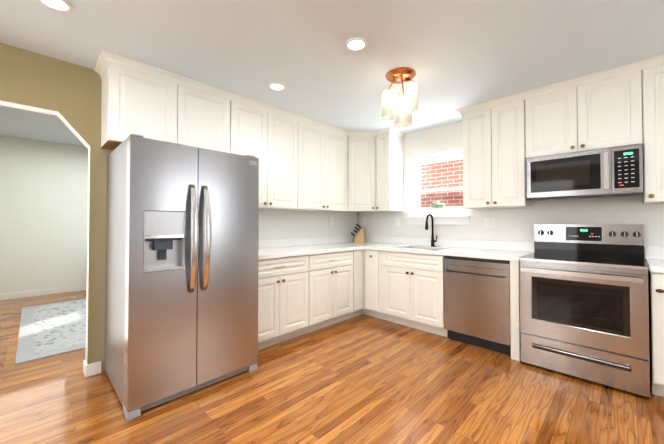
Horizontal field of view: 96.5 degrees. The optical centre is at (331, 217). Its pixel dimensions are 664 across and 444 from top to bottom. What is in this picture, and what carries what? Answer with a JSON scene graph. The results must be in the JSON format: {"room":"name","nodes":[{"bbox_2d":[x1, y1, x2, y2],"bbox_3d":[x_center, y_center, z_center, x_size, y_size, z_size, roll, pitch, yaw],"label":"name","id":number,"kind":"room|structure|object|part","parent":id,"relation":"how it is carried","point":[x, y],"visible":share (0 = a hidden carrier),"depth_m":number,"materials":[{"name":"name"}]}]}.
{"room":"kitchen","nodes":[
{"label":"kitchen","id":0,"kind":"room"},
{"bbox_2d":[0,105,85,146],"bbox_3d":[-3.165,-1.327,4.194,4.300,0.060,6.600,-1,-1,45],"label":"ceiling","id":1,"kind":"structure","parent":0,"point":[26,124],"depth_m":4.25,"materials":[{"name":"white paint"}]},
{"bbox_2d":[0,135,87,293],"bbox_3d":[-4.312,-0.014,5.587,0.120,2.640,4.640,-1,-1,45],"label":"wall","id":2,"kind":"structure","parent":0,"point":[43,202],"depth_m":4.96,"materials":[{"name":"white paint"}]},
{"bbox_2d":[32,265,37,272],"bbox_3d":[-4.897,0.845,4.886,0.008,0.114,0.070,-1,-1,45],"label":"outlet","id":3,"kind":"object","parent":2,"relation":"attached to","point":[35,268],"visible":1,"depth_m":4.89,"materials":[{"name":"white plastic"}]},
{"bbox_2d":[0,284,85,300],"bbox_3d":[-4.264,1.255,5.519,0.014,0.100,4.400,-1,-1,45],"label":"baseboard","id":4,"kind":"structure","parent":2,"relation":"attached to","point":[17,295],"depth_m":4.92,"materials":[{"name":"white wood"}]},
{"bbox_2d":[0,43,356,371],"bbox_3d":[-1.619,-0.060,2.764,0.120,2.640,6.170,-1,-1,45],"label":"wall","id":5,"kind":"structure","parent":0,"point":[68,94],"depth_m":2.37,"materials":[{"name":"paint"}]},
{"bbox_2d":[83,360,100,376],"bbox_3d":[-2.846,1.192,1.492,0.134,0.095,2.665,-1,-1,45],"label":"baseboard","id":6,"kind":"structure","parent":5,"relation":"attached to","point":[91,369],"depth_m":2.36,"materials":[{"name":"white wood"}]},
{"bbox_2d":[101,63,229,152],"bbox_3d":[-1.421,-0.866,2.624,0.371,0.603,0.944,-1,-1,45],"label":"upper cabinet","id":7,"kind":"object","parent":5,"relation":"attached to","point":[145,106],"visible":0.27,"depth_m":2.42,"materials":[{"name":"white wood"}]},
{"bbox_2d":[94,50,405,138],"bbox_3d":[-0.456,-1.150,3.270,3.406,0.060,0.497,1,-1,-36],"label":"crown molding","id":8,"kind":"structure","parent":5,"relation":"attached to","point":[106,58],"depth_m":2.73,"materials":[{"name":"white wood"}]},
{"bbox_2d":[230,101,297,209],"bbox_3d":[-0.797,-0.631,3.252,0.371,1.053,0.826,-1,-1,45],"label":"upper cabinet","id":9,"kind":"object","parent":5,"relation":"attached to","point":[269,140],"visible":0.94,"depth_m":3.17,"materials":[{"name":"white wood"}]},
{"bbox_2d":[288,122,346,211],"bbox_3d":[-0.202,-0.621,3.853,0.371,1.053,0.866,-1,-1,45],"label":"upper cabinet","id":10,"kind":"object","parent":5,"relation":"attached to","point":[322,169],"visible":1,"depth_m":3.70,"materials":[{"name":"white wood"}]},
{"bbox_2d":[329,217,332,224],"bbox_3d":[-0.017,0.050,4.289,0.008,0.114,0.070,-1,-1,45],"label":"outlet","id":11,"kind":"object","parent":5,"relation":"attached to","point":[330,220],"visible":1,"depth_m":4.29,"materials":[{"name":"white plastic"}]},
{"bbox_2d":[0,290,663,443],"bbox_3d":[-1.458,1.285,2.463,9.100,0.060,6.600,-1,-1,45],"label":"floor","id":12,"kind":"structure","parent":0,"point":[362,378],"depth_m":2.02,"materials":[{"name":"brown wood"}]},
{"bbox_2d":[15,299,85,363],"bbox_3d":[-2.695,1.278,4.228,2.360,0.012,2.430,-1,-1,45],"label":"dining rug","id":13,"kind":"object","parent":12,"relation":"on","point":[49,330],"visible":0.36,"depth_m":3.30,"materials":[{"name":"white fabric"}]},
{"bbox_2d":[105,133,258,420],"bbox_3d":[-1.196,0.365,2.402,0.920,1.778,0.905,-1,-1,45],"label":"fridge","id":14,"kind":"object","parent":12,"relation":"on","point":[115,265],"depth_m":2.06,"materials":[{"name":"grey metal"}]},
{"bbox_3d":[-1.139,0.340,1.998,0.100,1.694,0.408,-1,-1,45],"label":"fridge door","id":15,"kind":"part","parent":14,"relation":"part of","materials":[{"name":"silver metal"}]},
{"bbox_3d":[-0.928,0.144,2.083,0.085,0.757,0.141,-1,-1,45],"label":"fridge handle","id":16,"kind":"part","parent":14,"relation":"part of","materials":[{"name":"silver metal"}]},
{"bbox_3d":[-0.819,0.346,2.321,0.102,1.694,0.492,-1,-1,45],"label":"fridge door","id":17,"kind":"part","parent":14,"relation":"part of","materials":[{"name":"silver metal"}]},
{"bbox_2d":[258,255,308,349],"bbox_3d":[-0.719,0.830,3.099,0.662,0.872,0.752,-1,-1,45],"label":"base cabinet","id":18,"kind":"object","parent":12,"relation":"on","point":[283,298],"visible":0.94,"depth_m":2.92,"materials":[{"name":"white wood"}]},
{"bbox_2d":[303,250,352,333],"bbox_3d":[-0.199,0.838,3.625,0.662,0.872,0.728,-1,-1,45],"label":"base cabinet","id":19,"kind":"object","parent":12,"relation":"on","point":[330,288],"visible":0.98,"depth_m":3.39,"materials":[{"name":"white wood"}]},
{"bbox_2d":[348,249,364,318],"bbox_3d":[0.148,0.844,3.999,0.630,0.872,0.293,-1,-1,45],"label":"base cabinet","id":20,"kind":"object","parent":12,"relation":"on","point":[358,264],"visible":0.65,"depth_m":3.76,"materials":[{"name":"white wood"}]},
{"bbox_2d":[258,235,365,259],"bbox_3d":[-0.408,0.327,3.432,0.647,0.139,1.650,-1,-1,45],"label":"countertop","id":21,"kind":"structure","parent":20,"relation":"on","point":[269,248],"depth_m":3.59,"materials":[{"name":"white stone"}]},
{"bbox_2d":[351,224,363,242],"bbox_3d":[0.383,0.230,4.470,0.193,0.286,0.100,0,-1,-5],"label":"knife block","id":22,"kind":"object","parent":21,"relation":"on","point":[358,236],"visible":1,"depth_m":4.42,"materials":[{"name":"brown wood"}]},
{"bbox_2d":[363,249,386,319],"bbox_3d":[0.689,0.844,3.961,0.385,0.872,0.656,-1,-1,45],"label":"base cabinet","id":23,"kind":"object","parent":12,"relation":"on","point":[374,265],"visible":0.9,"depth_m":3.71,"materials":[{"name":"white wood"}]},
{"bbox_2d":[383,251,446,336],"bbox_3d":[1.098,0.837,3.557,0.757,0.872,0.656,-1,-1,45],"label":"base cabinet","id":24,"kind":"object","parent":12,"relation":"on","point":[413,292],"visible":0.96,"depth_m":3.32,"materials":[{"name":"white wood"}]},
{"bbox_2d":[366,236,533,260],"bbox_3d":[1.019,0.418,3.649,2.371,0.314,0.645,-1,-1,45],"label":"countertop","id":25,"kind":"structure","parent":24,"relation":"on","point":[482,249],"depth_m":3.38,"materials":[{"name":"white stone"}]},
{"bbox_2d":[425,214,437,245],"bbox_3d":[1.235,0.154,3.686,0.092,0.411,0.205,-1,-1,45],"label":"bronze faucet","id":26,"kind":"object","parent":25,"relation":"on","point":[432,234],"visible":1,"depth_m":3.73,"materials":[{"name":"brown metal"}]},
{"bbox_2d":[443,256,510,355],"bbox_3d":[1.584,0.831,3.074,0.606,0.868,0.602,-1,-1,45],"label":"dishwasher","id":27,"kind":"object","parent":12,"relation":"on","point":[476,301],"visible":0.88,"depth_m":2.84,"materials":[{"name":"grey metal"}]},
{"bbox_2d":[510,261,520,360],"bbox_3d":[1.838,0.825,2.846,0.070,0.872,0.627,-1,-1,45],"label":"base cabinet","id":28,"kind":"object","parent":12,"relation":"on","point":[515,309],"visible":0.5,"depth_m":2.62,"materials":[{"name":"white wood"}]},
{"bbox_2d":[518,224,649,397],"bbox_3d":[2.101,0.656,2.501,0.768,1.200,0.738,-1,-1,45],"label":"range","id":29,"kind":"object","parent":12,"relation":"on","point":[584,307],"visible":1,"depth_m":2.30,"materials":[{"name":"silver metal"}]},
{"bbox_2d":[648,270,663,396],"bbox_3d":[2.736,0.810,1.938,0.900,0.872,0.656,-1,-1,45],"label":"base cabinet","id":30,"kind":"object","parent":12,"relation":"on","point":[656,311],"visible":0.98,"depth_m":2.03,"materials":[{"name":"white wood"}]},
{"bbox_2d":[645,246,663,272],"bbox_3d":[2.738,0.302,1.952,0.910,0.139,0.645,-1,-1,45],"label":"countertop","id":31,"kind":"structure","parent":30,"relation":"on","point":[654,258],"depth_m":2.42,"materials":[{"name":"white stone"}]},
{"bbox_2d":[0,0,663,133],"bbox_3d":[0.029,-1.248,1.036,4.920,0.060,6.600,-1,-1,45],"label":"ceiling","id":32,"kind":"structure","parent":0,"point":[455,55],"depth_m":2.04,"materials":[{"name":"white paint"}]},
{"bbox_2d":[39,0,72,11],"bbox_3d":[-1.547,-1.200,1.651,0.152,0.011,0.152,-1,-1,45],"label":"recessed light","id":33,"kind":"object","parent":32,"relation":"in","point":[62,5],"visible":0.96,"depth_m":1.67,"materials":[{"name":"white plastic"}]},
{"bbox_2d":[269,82,285,90],"bbox_3d":[-0.496,-1.183,2.675,0.152,0.011,0.152,-1,-1,45],"label":"recessed light","id":34,"kind":"object","parent":32,"relation":"in","point":[277,86],"visible":1,"depth_m":2.67,"materials":[{"name":"white plastic"}]},
{"bbox_2d":[345,37,366,50],"bbox_3d":[0.166,-1.194,2.043,0.152,0.011,0.152,-1,-1,45],"label":"recessed light","id":35,"kind":"object","parent":32,"relation":"in","point":[356,44],"visible":0.98,"depth_m":2.03,"materials":[{"name":"white plastic"}]},
{"bbox_2d":[381,67,417,127],"bbox_3d":[0.571,-0.967,2.489,0.298,0.454,0.300,-1,-1,45],"label":"pendant light fixture","id":36,"kind":"object","parent":32,"relation":"hanging from","point":[400,109],"visible":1,"depth_m":2.45,"materials":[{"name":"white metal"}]},
{"bbox_2d":[357,121,663,258],"bbox_3d":[2.098,0.043,3.236,4.740,2.449,0.270,-1,-1,45],"label":"wall","id":37,"kind":"structure","parent":0,"point":[514,224],"depth_m":3.31,"materials":[{"name":"white paint"}]},
{"bbox_2d":[336,137,384,212],"bbox_3d":[0.406,-0.614,4.295,0.615,1.053,0.612,-1,-1,45],"label":"upper cabinet","id":38,"kind":"object","parent":37,"relation":"attached to","point":[361,174],"visible":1,"depth_m":4.05,"materials":[{"name":"white wood"}]},
{"bbox_2d":[376,134,403,211],"bbox_3d":[0.788,-0.617,4.087,0.223,1.053,0.371,-1,-1,45],"label":"upper cabinet","id":39,"kind":"object","parent":37,"relation":"attached to","point":[389,173],"visible":0.98,"depth_m":3.99,"materials":[{"name":"white wood"}]},
{"bbox_2d":[395,218,399,225],"bbox_3d":[0.929,0.057,4.193,0.070,0.114,0.008,-1,-1,45],"label":"outlet","id":40,"kind":"object","parent":37,"relation":"attached to","point":[397,221],"visible":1,"depth_m":4.19,"materials":[{"name":"white plastic"}]},
{"bbox_2d":[404,218,468,224],"bbox_3d":[1.310,0.048,3.807,0.872,0.085,0.026,-1,-1,45],"label":"trim","id":41,"kind":"structure","parent":37,"relation":"attached to","point":[440,221],"depth_m":3.75,"materials":[{"name":"white plastic"}]},
{"bbox_2d":[405,215,470,217],"bbox_3d":[1.384,-0.009,3.849,0.855,0.030,0.215,-1,-1,45],"label":"window sill","id":42,"kind":"structure","parent":37,"relation":"attached to","point":[459,216],"depth_m":3.67,"materials":[{"name":"white"}]},
{"bbox_2d":[431,200,444,215],"bbox_3d":[1.377,-0.130,3.848,0.192,0.209,0.118,-1,-1,45],"label":"plant pot","id":43,"kind":"object","parent":42,"relation":"on","point":[437,210],"visible":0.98,"depth_m":3.82,"materials":[{"name":"beige ceramic"}]},
{"bbox_2d":[415,152,467,215],"bbox_3d":[1.475,-0.423,3.947,0.791,0.801,0.056,-1,-1,45],"label":"kitchen window","id":44,"kind":"structure","parent":37,"relation":"in","point":[434,160],"depth_m":4.02,"materials":[{"name":"white"}]},
{"bbox_2d":[484,218,494,227],"bbox_3d":[1.782,0.056,3.350,0.115,0.114,0.008,-1,-1,45],"label":"outlet","id":45,"kind":"object","parent":37,"relation":"attached to","point":[489,222],"visible":1,"depth_m":3.35,"materials":[{"name":"white plastic"}]},
{"bbox_2d":[462,100,532,208],"bbox_3d":[1.743,-0.632,3.144,0.586,1.053,0.371,-1,-1,45],"label":"upper cabinet","id":46,"kind":"object","parent":37,"relation":"attached to","point":[494,160],"visible":0.98,"depth_m":3.01,"materials":[{"name":"white wood"}]},
{"bbox_2d":[456,55,663,115],"bbox_3d":[2.322,-1.161,2.567,2.332,0.060,0.392,-1,-1,45],"label":"crown molding","id":47,"kind":"structure","parent":37,"relation":"attached to","point":[650,63],"depth_m":2.57,"materials":[{"name":"white wood"}]},
{"bbox_2d":[525,71,642,200],"bbox_3d":[2.208,-0.667,2.645,0.775,1.000,0.427,-1,-1,45],"label":"upper cabinet","id":48,"kind":"object","parent":37,"relation":"attached to","point":[584,141],"visible":0.98,"depth_m":2.50,"materials":[{"name":"white painted wood"},{"name":"antique brass"}]},
{"bbox_2d":[526,144,642,200],"bbox_3d":[2.213,-0.363,2.635,0.752,0.391,0.426,-1,-1,45],"label":"microwave","id":49,"kind":"object","parent":48,"relation":"attached to","point":[615,170],"depth_m":2.47,"materials":[{"name":"grey metal"}]},
{"bbox_2d":[642,65,663,203],"bbox_3d":[2.832,-0.650,2.067,0.920,1.053,0.371,-1,-1,45],"label":"upper cabinet","id":50,"kind":"object","parent":37,"relation":"attached to","point":[653,127],"visible":0.96,"depth_m":2.24,"materials":[{"name":"white wood"}]},
{"label":"outside","id":51,"kind":"structure","parent":0,"visible":0},
{"bbox_2d":[421,159,465,210],"bbox_3d":[2.524,0.002,4.736,5.000,2.700,0.140,-1,-1,45],"label":"brick wall","id":52,"kind":"structure","parent":51,"point":[445,179],"depth_m":5.22,"materials":[{"name":"red brick"}]}
]}

